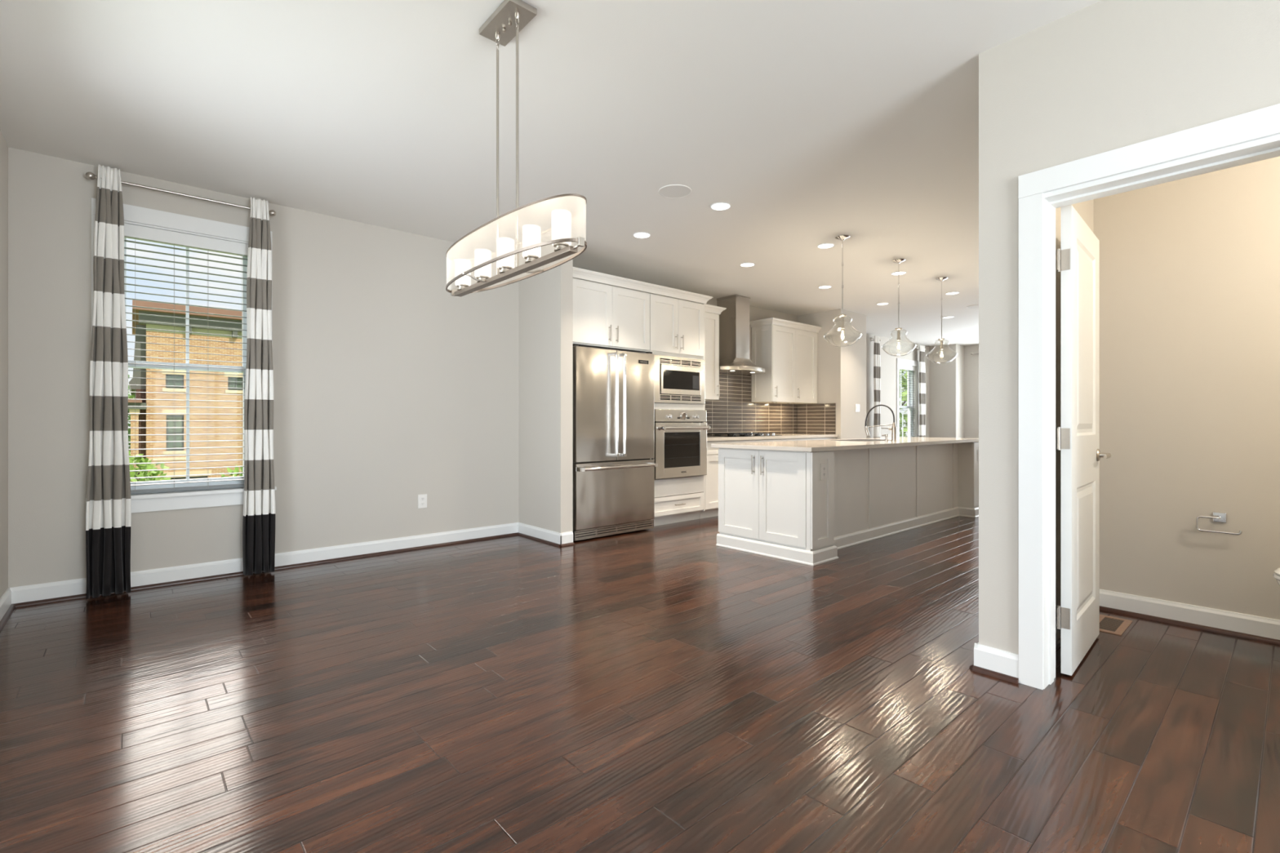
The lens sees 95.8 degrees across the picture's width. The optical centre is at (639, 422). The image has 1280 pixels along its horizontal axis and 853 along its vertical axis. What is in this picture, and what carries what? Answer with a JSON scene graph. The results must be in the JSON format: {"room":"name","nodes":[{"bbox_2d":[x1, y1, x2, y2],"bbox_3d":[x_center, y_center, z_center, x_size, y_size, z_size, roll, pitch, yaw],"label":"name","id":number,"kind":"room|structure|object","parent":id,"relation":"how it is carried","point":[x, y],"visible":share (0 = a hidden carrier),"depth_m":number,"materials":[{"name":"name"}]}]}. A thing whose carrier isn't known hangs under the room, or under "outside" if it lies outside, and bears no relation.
{"room":"empty dining room","nodes":[
{"label":"empty dining room","id":0,"kind":"room"},
{"bbox_2d":[0,129,8,598],"bbox_3d":[-0.940,-0.270,0.099,0.180,2.740,8.750,0,0,-41],"label":"wall","id":1,"kind":"structure","parent":0,"point":[3,146],"depth_m":3.32,"materials":[{"name":"grey paint"}]},
{"bbox_2d":[0,587,11,621],"bbox_3d":[-0.926,1.042,0.231,0.015,0.115,8.570,0,0,-41],"label":"baseboard","id":2,"kind":"structure","parent":1,"relation":"attached to","point":[6,599],"depth_m":3.29,"materials":[{"name":"white paint"}]},
{"bbox_2d":[0,604,15,631],"bbox_3d":[-0.919,1.091,0.237,0.034,0.019,8.570,0,0,-41],"label":"trim","id":3,"kind":"structure","parent":1,"relation":"attached to","point":[11,608],"depth_m":3.24,"materials":[{"name":"brown wood"}]},
{"bbox_2d":[8,146,797,587],"bbox_3d":[-0.798,-0.270,6.171,8.416,2.740,0.180,0,0,-41],"label":"wall","id":4,"kind":"structure","parent":0,"point":[391,388],"depth_m":4.53,"materials":[{"name":"grey paint"}]},
{"bbox_2d":[84,171,275,216],"bbox_3d":[-3.093,-1.535,3.961,1.020,0.063,0.107,0,0,-41],"label":"curtain rod","id":5,"kind":"object","parent":4,"relation":"attached to","point":[90,175],"visible":0.82,"depth_m":3.90,"materials":[{"name":"silver metal"}]},
{"bbox_2d":[85,164,131,599],"bbox_3d":[-3.359,-0.264,3.657,0.211,2.703,0.081,0,0,-41],"label":"drape","id":6,"kind":"object","parent":5,"relation":"hanging from","point":[108,503],"visible":1,"depth_m":3.65,"materials":[{"name":"fabric"}]},
{"bbox_2d":[242,196,275,575],"bbox_3d":[-2.758,-0.265,4.185,0.194,2.705,0.080,0,0,-41],"label":"drape","id":7,"kind":"object","parent":5,"relation":"hanging from","point":[259,500],"visible":1,"depth_m":4.17,"materials":[{"name":"fabric"}]},
{"bbox_2d":[85,197,276,512],"bbox_3d":[-3.162,-0.415,4.047,1.030,2.020,0.205,0,0,-41],"label":"window","id":8,"kind":"structure","parent":4,"relation":"in","point":[141,216],"depth_m":4.02,"materials":[{"name":"white paint"}]},
{"bbox_2d":[124,222,248,493],"bbox_3d":[-3.146,-0.417,4.028,0.764,1.778,0.058,0,0,-41],"label":"window blind","id":9,"kind":"object","parent":8,"relation":"attached to","point":[131,231],"visible":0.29,"depth_m":4.01,"materials":[{"name":"white paint"}]},
{"bbox_2d":[9,522,518,604],"bbox_3d":[-2.474,1.042,4.567,3.420,0.115,0.015,0,0,-41],"label":"baseboard","id":10,"kind":"structure","parent":4,"relation":"attached to","point":[31,593],"depth_m":4.26,"materials":[{"name":"white paint"}]},
{"bbox_2d":[13,532,518,607],"bbox_3d":[-2.468,1.091,4.559,3.420,0.019,0.034,0,0,-41],"label":"trim","id":11,"kind":"structure","parent":4,"relation":"attached to","point":[84,595],"depth_m":4.32,"materials":[{"name":"brown wood"}]},
{"bbox_2d":[417,493,426,508],"bbox_3d":[-1.906,0.691,5.070,0.078,0.120,0.009,0,0,-41],"label":"wall outlet","id":12,"kind":"object","parent":4,"relation":"attached to","point":[422,499],"visible":1,"depth_m":5.07,"materials":[{"name":"white plastic"}]},
{"bbox_2d":[573,278,649,352],"bbox_3d":[-0.481,-1.036,5.869,1.027,0.608,0.683,0,0,-41],"label":"upper cabinet","id":13,"kind":"object","parent":4,"relation":"attached to","point":[607,317],"visible":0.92,"depth_m":5.63,"materials":[{"name":"white paint"}]},
{"bbox_2d":[705,303,726,399],"bbox_3d":[0.689,-0.847,7.079,0.645,1.133,0.412,0,0,-41],"label":"upper cabinet","id":14,"kind":"object","parent":4,"relation":"attached to","point":[712,312],"visible":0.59,"depth_m":7.07,"materials":[{"name":"white paint"}]},
{"bbox_2d":[716,294,765,375],"bbox_3d":[1.298,-1.148,7.539,0.914,0.983,0.533,0,0,-41],"label":"range hood","id":15,"kind":"object","parent":4,"relation":"attached to","point":[734,321],"visible":0.98,"depth_m":7.49,"materials":[{"name":"silver metal"}]},
{"bbox_2d":[705,373,797,435],"bbox_3d":[1.364,-0.263,7.952,2.816,0.874,0.004,0,0,-41],"label":"backsplash","id":16,"kind":"structure","parent":4,"relation":"attached to","point":[734,411],"depth_m":8.01,"materials":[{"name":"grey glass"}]},
{"bbox_2d":[749,317,822,404],"bbox_3d":[2.106,-0.849,8.327,1.205,1.128,0.412,0,0,-41],"label":"upper cabinet","id":17,"kind":"object","parent":4,"relation":"attached to","point":[788,355],"visible":0.98,"depth_m":8.09,"materials":[{"name":"white paint"}]},
{"bbox_2d":[519,241,573,533],"bbox_3d":[-0.902,-0.270,5.467,0.130,2.740,0.740,0,0,-41],"label":"wall","id":18,"kind":"structure","parent":0,"point":[545,298],"depth_m":5.32,"materials":[{"name":"grey paint"}]},
{"bbox_2d":[518,522,573,544],"bbox_3d":[-0.904,1.042,5.455,0.140,0.115,0.755,0,0,-41],"label":"baseboard","id":19,"kind":"structure","parent":18,"relation":"attached to","point":[540,533],"depth_m":5.29,"materials":[{"name":"white paint"}]},
{"bbox_2d":[517,532,574,546],"bbox_3d":[-0.905,1.091,5.442,0.159,0.019,0.774,0,0,-41],"label":"trim","id":20,"kind":"structure","parent":18,"relation":"attached to","point":[518,533],"depth_m":5.28,"materials":[{"name":"brown wood"}]},
{"bbox_2d":[0,0,1101,346],"bbox_3d":[4.553,-1.730,5.173,15.130,0.180,9.110,0,0,-41],"label":"ceiling","id":21,"kind":"structure","parent":0,"point":[817,122],"depth_m":3.08,"materials":[{"name":"white paint"}]},
{"bbox_2d":[445,0,586,297],"bbox_3d":[-0.543,-1.115,2.353,0.242,1.049,1.046,0,0,-41],"label":"chandelier","id":22,"kind":"object","parent":21,"relation":"hanging from","point":[505,23],"visible":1,"depth_m":2.28,"materials":[{"name":"white glass"}]},
{"bbox_2d":[632,231,650,238],"bbox_3d":[0.016,-1.636,5.056,0.158,0.006,0.158,0,0,-41],"label":"recessed light","id":23,"kind":"object","parent":21,"relation":"in","point":[640,234],"visible":1,"depth_m":5.06,"materials":[{"name":"white paint"}]},
{"bbox_2d":[657,184,691,198],"bbox_3d":[0.248,-1.637,4.100,0.236,0.006,0.236,0,0,-41],"label":"ceiling speaker","id":24,"kind":"object","parent":21,"relation":"attached to","point":[672,191],"visible":1,"depth_m":4.09,"materials":[{"name":"white plastic"}]},
{"bbox_2d":[710,202,731,210],"bbox_3d":[0.612,-1.636,4.383,0.158,0.006,0.158,0,0,-41],"label":"recessed light","id":25,"kind":"object","parent":21,"relation":"in","point":[718,206],"visible":1,"depth_m":4.37,"materials":[{"name":"white paint"}]},
{"bbox_2d":[739,262,755,266],"bbox_3d":[1.116,-1.636,6.005,0.158,0.006,0.158,0,0,-41],"label":"recessed light","id":26,"kind":"object","parent":21,"relation":"in","point":[744,264],"visible":1,"depth_m":6.00,"materials":[{"name":"white paint"}]},
{"bbox_2d":[817,285,831,288],"bbox_3d":[2.239,-1.636,6.992,0.158,0.006,0.158,0,0,-41],"label":"recessed light","id":27,"kind":"object","parent":21,"relation":"in","point":[820,286],"visible":1,"depth_m":6.98,"materials":[{"name":"white paint"}]},
{"bbox_2d":[817,243,835,248],"bbox_3d":[1.723,-1.636,5.360,0.158,0.006,0.158,0,0,-41],"label":"recessed light","id":28,"kind":"object","parent":21,"relation":"in","point":[824,246],"visible":1,"depth_m":5.36,"materials":[{"name":"white paint"}]},
{"bbox_2d":[823,234,862,346],"bbox_3d":[1.790,-1.156,5.108,0.322,0.968,0.322,0,0,-41],"label":"pendant lamp","id":29,"kind":"object","parent":21,"relation":"hanging from","point":[842,237],"visible":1,"depth_m":5.10,"materials":[{"name":"clear glass"}]},
{"bbox_2d":[838,314,846,328],"bbox_3d":[1.790,-0.890,5.108,0.072,0.124,0.072,0,0,-41],"label":"socket","id":30,"kind":"object","parent":29,"relation":"attached to","point":[842,316],"depth_m":5.10,"materials":[{"name":"silver metal"}]},
{"bbox_2d":[876,302,888,305],"bbox_3d":[3.350,-1.636,7.984,0.158,0.006,0.158,0,0,-41],"label":"recessed light","id":31,"kind":"object","parent":21,"relation":"in","point":[878,304],"visible":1,"depth_m":7.99,"materials":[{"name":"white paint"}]},
{"bbox_2d":[881,257,915,355],"bbox_3d":[2.611,-1.156,5.835,0.322,0.968,0.322,0,0,-41],"label":"pendant lamp","id":32,"kind":"object","parent":21,"relation":"hanging from","point":[898,261],"visible":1,"depth_m":5.83,"materials":[{"name":"clear glass"}]},
{"bbox_2d":[894,328,902,340],"bbox_3d":[2.611,-0.890,5.835,0.072,0.124,0.072,0,0,-41],"label":"socket","id":33,"kind":"object","parent":32,"relation":"attached to","point":[898,330],"depth_m":5.82,"materials":[{"name":"silver metal"}]},
{"bbox_2d":[891,271,906,275],"bbox_3d":[2.841,-1.636,6.345,0.158,0.006,0.158,0,0,-41],"label":"recessed light","id":34,"kind":"object","parent":21,"relation":"in","point":[901,273],"visible":0.78,"depth_m":6.33,"materials":[{"name":"white paint"}]},
{"bbox_2d":[925,276,957,363],"bbox_3d":[3.425,-1.156,6.564,0.322,0.968,0.322,0,0,-41],"label":"pendant lamp","id":35,"kind":"object","parent":21,"relation":"hanging from","point":[940,278],"visible":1,"depth_m":6.56,"materials":[{"name":"clear glass"}]},
{"bbox_2d":[937,338,945,349],"bbox_3d":[3.425,-0.890,6.564,0.072,0.124,0.072,0,0,-41],"label":"socket","id":36,"kind":"object","parent":35,"relation":"attached to","point":[941,340],"depth_m":6.55,"materials":[{"name":"silver metal"}]},
{"bbox_2d":[945,291,959,294],"bbox_3d":[3.960,-1.636,7.329,0.158,0.006,0.158,0,0,-41],"label":"recessed light","id":37,"kind":"object","parent":21,"relation":"in","point":[953,292],"visible":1,"depth_m":7.33,"materials":[{"name":"white paint"}]},
{"bbox_2d":[966,304,978,308],"bbox_3d":[4.743,-1.637,8.158,0.236,0.006,0.236,0,0,-41],"label":"ceiling speaker","id":38,"kind":"object","parent":21,"relation":"attached to","point":[975,305],"visible":0.64,"depth_m":8.15,"materials":[{"name":"white plastic"}]},
{"bbox_2d":[967,305,978,307],"bbox_3d":[4.743,-1.637,8.158,0.220,0.005,0.220,0,0,-41],"label":"grille","id":39,"kind":"object","parent":38,"relation":"attached to","point":[971,306],"depth_m":8.15,"materials":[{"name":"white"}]},
{"bbox_2d":[0,515,1279,852],"bbox_3d":[4.553,1.160,5.173,15.130,0.120,9.110,0,0,-41],"label":"floor","id":40,"kind":"structure","parent":0,"point":[666,688],"depth_m":2.19,"materials":[{"name":"brown wood"}]},
{"bbox_2d":[573,343,657,541],"bbox_3d":[-0.427,0.180,5.812,1.014,1.804,0.770,0,0,-41],"label":"refrigerator","id":41,"kind":"object","parent":40,"relation":"on","point":[613,390],"visible":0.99,"depth_m":5.53,"materials":[{"name":"silver metal"}]},
{"bbox_2d":[644,293,705,526],"bbox_3d":[0.220,-0.120,6.486,0.836,2.440,0.683,0,0,-41],"label":"tall cabinet","id":42,"kind":"object","parent":40,"relation":"on","point":[677,326],"visible":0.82,"depth_m":6.26,"materials":[{"name":"white paint"}]},
{"bbox_2d":[573,266,712,303],"bbox_3d":[-0.135,-1.380,6.158,1.929,0.078,0.707,0,0,-41],"label":"crown molding","id":43,"kind":"structure","parent":42,"relation":"on","point":[578,273],"depth_m":5.83,"materials":[{"name":"white paint"}]},
{"bbox_2d":[653,355,705,404],"bbox_3d":[0.270,-0.455,6.435,0.784,0.494,0.536,0,0,-41],"label":"microwave","id":44,"kind":"object","parent":42,"relation":"in","point":[682,380],"visible":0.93,"depth_m":6.22,"materials":[{"name":"silver metal"}]},
{"bbox_2d":[651,408,710,479],"bbox_3d":[0.301,0.226,6.399,0.784,0.724,0.631,0,0,-41],"label":"wall oven","id":45,"kind":"object","parent":42,"relation":"in","point":[680,436],"visible":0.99,"depth_m":6.20,"materials":[{"name":"silver metal"}]},
{"bbox_2d":[699,440,738,519],"bbox_3d":[0.764,0.656,6.958,0.598,0.887,0.673,0,0,-41],"label":"base cabinet","id":46,"kind":"object","parent":40,"relation":"on","point":[712,477],"visible":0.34,"depth_m":6.64,"materials":[{"name":"white paint"}]},
{"bbox_2d":[706,433,837,441],"bbox_3d":[1.589,0.193,7.697,2.816,0.038,0.665,0,0,-41],"label":"countertop","id":47,"kind":"structure","parent":46,"relation":"on","point":[796,435],"depth_m":7.36,"materials":[{"name":"stone"}]},
{"bbox_2d":[706,432,782,436],"bbox_3d":[1.334,0.156,7.475,0.960,0.036,0.520,0,0,-41],"label":"cooktop","id":48,"kind":"object","parent":47,"relation":"in","point":[729,434],"visible":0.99,"depth_m":7.34,"materials":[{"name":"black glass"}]},
{"bbox_2d":[737,438,786,442],"bbox_3d":[1.360,0.656,7.483,0.990,0.887,0.673,0,0,-41],"label":"base cabinet","id":49,"kind":"object","parent":40,"relation":"on","point":[784,439],"visible":0.1,"depth_m":7.24,"materials":[{"name":"white paint"}]},
{"bbox_2d":[786,437,835,440],"bbox_3d":[2.191,0.656,8.214,1.224,0.887,0.673,0,0,-41],"label":"base cabinet","id":50,"kind":"object","parent":40,"relation":"on","point":[811,438],"visible":0.11,"depth_m":7.96,"materials":[{"name":"white paint"}]},
{"bbox_2d":[711,436,978,565],"bbox_3d":[2.418,0.646,6.073,3.845,0.908,1.027,0,0,-41],"label":"kitchen island","id":51,"kind":"object","parent":40,"relation":"on","point":[774,501],"visible":0.91,"depth_m":5.11,"materials":[{"name":"white paint"}]},
{"bbox_2d":[820,462,826,479],"bbox_3d":[1.457,0.390,4.584,0.078,0.130,0.009,0,0,-41],"label":"island outlet","id":52,"kind":"object","parent":51,"relation":"attached to","point":[823,466],"visible":1,"depth_m":4.58,"materials":[{"name":"white plastic"}]},
{"bbox_2d":[711,436,978,452],"bbox_3d":[2.417,0.208,6.075,3.845,0.033,1.023,0,0,-41],"label":"island countertop","id":53,"kind":"structure","parent":51,"relation":"on","point":[811,446],"depth_m":5.23,"materials":[{"name":"stone"}]},
{"bbox_2d":[826,439,890,441],"bbox_3d":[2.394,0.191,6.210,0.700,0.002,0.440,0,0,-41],"label":"sink","id":54,"kind":"object","parent":53,"relation":"in","point":[854,440],"visible":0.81,"depth_m":6.17,"materials":[{"name":"silver metal"}]},
{"bbox_2d":[864,404,897,440],"bbox_3d":[2.545,0.001,6.114,0.060,0.381,0.347,0,0,-41],"label":"faucet","id":55,"kind":"object","parent":53,"relation":"on","point":[893,428],"visible":0.98,"depth_m":6.03,"materials":[{"name":"silver metal"}]},
{"bbox_2d":[881,434,888,440],"bbox_3d":[2.569,0.157,6.057,0.044,0.070,0.072,0,0,-41],"label":"soap dispenser","id":56,"kind":"object","parent":53,"relation":"on","point":[885,435],"visible":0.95,"depth_m":6.03,"materials":[{"name":"silver metal"}]},
{"bbox_2d":[1099,614,1132,635],"bbox_3d":[2.555,1.098,3.144,0.320,0.004,0.145,0,0,-41],"label":"floor vent","id":57,"kind":"object","parent":40,"relation":"in","point":[1122,626],"visible":0.8,"depth_m":3.13,"materials":[{"name":"beige wood"}]},
{"bbox_2d":[1272,568,1279,586],"bbox_3d":[3.156,0.705,2.286,0.420,0.790,0.882,0,0,-41],"label":"toilet","id":58,"kind":"object","parent":40,"relation":"on","point":[1277,575],"visible":1,"depth_m":2.58,"materials":[{"name":"ceramic"}]},
{"bbox_2d":[797,308,866,439],"bbox_3d":[2.822,-0.270,8.998,0.754,2.740,1.080,0,0,-41],"label":"wall","id":59,"kind":"structure","parent":0,"point":[841,370],"depth_m":8.52,"materials":[{"name":"grey paint"}]},
{"bbox_2d":[797,403,835,434],"bbox_3d":[2.631,-0.055,8.636,0.010,0.458,0.629,0,0,-41],"label":"backsplash","id":60,"kind":"structure","parent":59,"relation":"attached to","point":[812,418],"depth_m":8.62,"materials":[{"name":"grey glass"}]},
{"bbox_2d":[855,404,859,412],"bbox_3d":[3.259,-0.215,8.656,0.118,0.115,0.010,0,0,-41],"label":"light switch","id":61,"kind":"object","parent":59,"relation":"attached to","point":[857,406],"visible":1,"depth_m":8.64,"materials":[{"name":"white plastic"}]},
{"bbox_2d":[866,333,928,438],"bbox_3d":[4.500,-0.270,11.075,4.510,2.740,0.180,0,0,-41],"label":"wall","id":62,"kind":"structure","parent":0,"point":[888,362],"depth_m":11.23,"materials":[{"name":"grey paint"}]},
{"bbox_2d":[896,358,919,436],"bbox_3d":[5.423,-0.340,11.843,1.040,1.870,0.205,0,0,-41],"label":"window","id":63,"kind":"structure","parent":62,"relation":"in","point":[913,415],"depth_m":12.07,"materials":[{"name":"white paint"}]},
{"bbox_2d":[899,364,915,436],"bbox_3d":[5.440,-0.342,11.824,0.774,1.628,0.058,0,0,-41],"label":"window blind","id":64,"kind":"object","parent":63,"relation":"attached to","point":[901,366],"visible":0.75,"depth_m":11.83,"materials":[{"name":"white paint"}]},
{"bbox_2d":[928,344,964,437],"bbox_3d":[6.916,-0.270,12.841,1.450,2.740,0.720,0,0,-41],"label":"wall","id":65,"kind":"structure","parent":0,"point":[946,380],"depth_m":12.27,"materials":[{"name":"grey paint"}]},
{"bbox_2d":[964,344,978,438],"bbox_3d":[8.262,-0.270,11.031,0.180,2.740,3.775,0,0,-41],"label":"wall","id":66,"kind":"structure","parent":0,"point":[971,362],"depth_m":12.29,"materials":[{"name":"grey paint"}]},
{"bbox_2d":[1055,200,1093,618],"bbox_3d":[5.954,-0.270,6.396,11.410,2.740,0.135,0,0,-41],"label":"wall","id":67,"kind":"structure","parent":0,"point":[1085,209],"depth_m":2.95,"materials":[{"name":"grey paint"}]},
{"bbox_2d":[978,0,1279,653],"bbox_3d":[3.091,-0.270,0.892,0.160,2.740,4.615,0,0,-41],"label":"wall","id":68,"kind":"structure","parent":0,"point":[1103,76],"depth_m":2.35,"materials":[{"name":"grey paint"}]},
{"bbox_2d":[972,665,1018,684],"bbox_3d":[2.954,1.091,0.901,0.034,0.019,4.450,0,0,-41],"label":"trim","id":69,"kind":"structure","parent":68,"relation":"attached to","point":[975,668],"depth_m":2.50,"materials":[{"name":"brown wood"}]},
{"bbox_2d":[973,643,1018,678],"bbox_3d":[2.961,1.042,0.908,0.015,0.115,4.450,0,0,-41],"label":"baseboard","id":70,"kind":"structure","parent":68,"relation":"attached to","point":[998,660],"depth_m":2.51,"materials":[{"name":"white paint"}]},
{"bbox_2d":[1017,103,1279,689],"bbox_3d":[1.967,0.030,2.167,0.196,2.140,0.925,0,0,-41],"label":"door frame","id":71,"kind":"structure","parent":68,"relation":"in","point":[1252,136],"depth_m":2.39,"materials":[{"name":"white paint"}]},
{"bbox_2d":[1057,204,1111,675],"bbox_3d":[2.076,0.076,2.739,0.736,2.023,0.157,0,0,-41],"label":"door","id":72,"kind":"structure","parent":71,"relation":"attached to","point":[1081,454],"depth_m":2.62,"materials":[{"name":"white paint"}]},
{"bbox_2d":[1093,155,1279,619],"bbox_3d":[3.376,-0.270,2.778,0.140,2.740,1.890,0,0,-41],"label":"wall","id":73,"kind":"structure","parent":0,"point":[1189,267],"depth_m":3.11,"materials":[{"name":"beige paint"}]},
{"bbox_2d":[1055,589,1279,641],"bbox_3d":[2.786,1.042,2.352,1.310,0.115,1.750,0,0,-41],"label":"baseboard","id":74,"kind":"structure","parent":73,"relation":"attached to","point":[1260,626],"depth_m":3.10,"materials":[{"name":"white paint"}]},
{"bbox_2d":[1055,605,1279,651],"bbox_3d":[2.786,1.091,2.352,1.310,0.019,1.750,0,0,-41],"label":"trim","id":75,"kind":"structure","parent":73,"relation":"attached to","point":[1058,643],"depth_m":3.08,"materials":[{"name":"brown wood"}]},
{"bbox_2d":[1195,512,1242,535],"bbox_3d":[3.032,0.526,3.027,0.049,0.102,0.172,0,0,-41],"label":"paper holder","id":76,"kind":"object","parent":73,"relation":"attached to","point":[1217,517],"visible":1,"depth_m":3.03,"materials":[{"name":"silver metal"}]},
{"bbox_3d":[4.351,-1.532,10.753,0.380,0.063,0.105,0,0,-41],"label":"curtain rod","id":77,"kind":"object","parent":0,"visible":0},
{"bbox_2d":[873,335,880,437],"bbox_3d":[4.390,-0.256,10.716,0.190,2.688,0.081,0,0,-41],"label":"drape","id":78,"kind":"object","parent":77,"relation":"hanging from","point":[877,358],"visible":0.65,"depth_m":10.68,"materials":[{"name":"fabric"}]},
{"bbox_3d":[5.822,-1.532,12.048,0.420,0.063,0.105,0,0,-41],"label":"curtain rod","id":79,"kind":"object","parent":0,"visible":0},
{"bbox_2d":[919,345,925,437],"bbox_3d":[5.859,-0.256,12.010,0.232,2.688,0.082,0,0,-41],"label":"drape","id":80,"kind":"object","parent":79,"relation":"hanging from","point":[922,352],"visible":0.63,"depth_m":11.97,"materials":[{"name":"fabric"}]},
{"label":"outside","id":81,"kind":"structure","parent":0,"visible":0},
{"bbox_3d":[-41.491,4.900,47.142,120.000,0.200,114.400,0,0,-41],"label":"lawn","id":82,"kind":"structure","parent":81,"visible":0},
{"bbox_2d":[128,374,135,452],"bbox_3d":[-33.766,0.589,36.852,4.448,8.432,4.449,0,0,29],"label":"leafy tree","id":83,"kind":"object","parent":82,"relation":"on","point":[129,395],"visible":0.02,"depth_m":37.10,"materials":[{"name":"green plant"}]},
{"bbox_2d":[128,450,171,482],"bbox_3d":[-15.976,2.845,17.924,2.286,3.930,2.293,0,0,-41],"label":"leafy tree","id":84,"kind":"object","parent":82,"relation":"on","point":[136,460],"visible":0.15,"depth_m":18.08,"materials":[{"name":"green plant"}]},
{"bbox_2d":[128,299,242,481],"bbox_3d":[-20.573,-0.260,32.382,13.300,10.120,10.200,0,0,-41],"label":"brick house","id":85,"kind":"structure","parent":82,"relation":"on","point":[223,378],"depth_m":26.76,"materials":[{"name":"brick"}]},
{"bbox_2d":[219,464,242,477],"bbox_3d":[-12.699,3.068,18.777,1.968,3.487,1.930,0,0,-41],"label":"leafy tree","id":86,"kind":"object","parent":82,"relation":"on","point":[237,468],"visible":0.02,"depth_m":18.62,"materials":[{"name":"green plant"}]},
{"bbox_2d":[899,369,907,435],"bbox_3d":[10.469,0.794,24.557,5.152,8.022,5.295,0,0,-41],"label":"leafy tree","id":87,"kind":"object","parent":82,"relation":"on","point":[904,394],"visible":0.04,"depth_m":23.33,"materials":[{"name":"green plant"}]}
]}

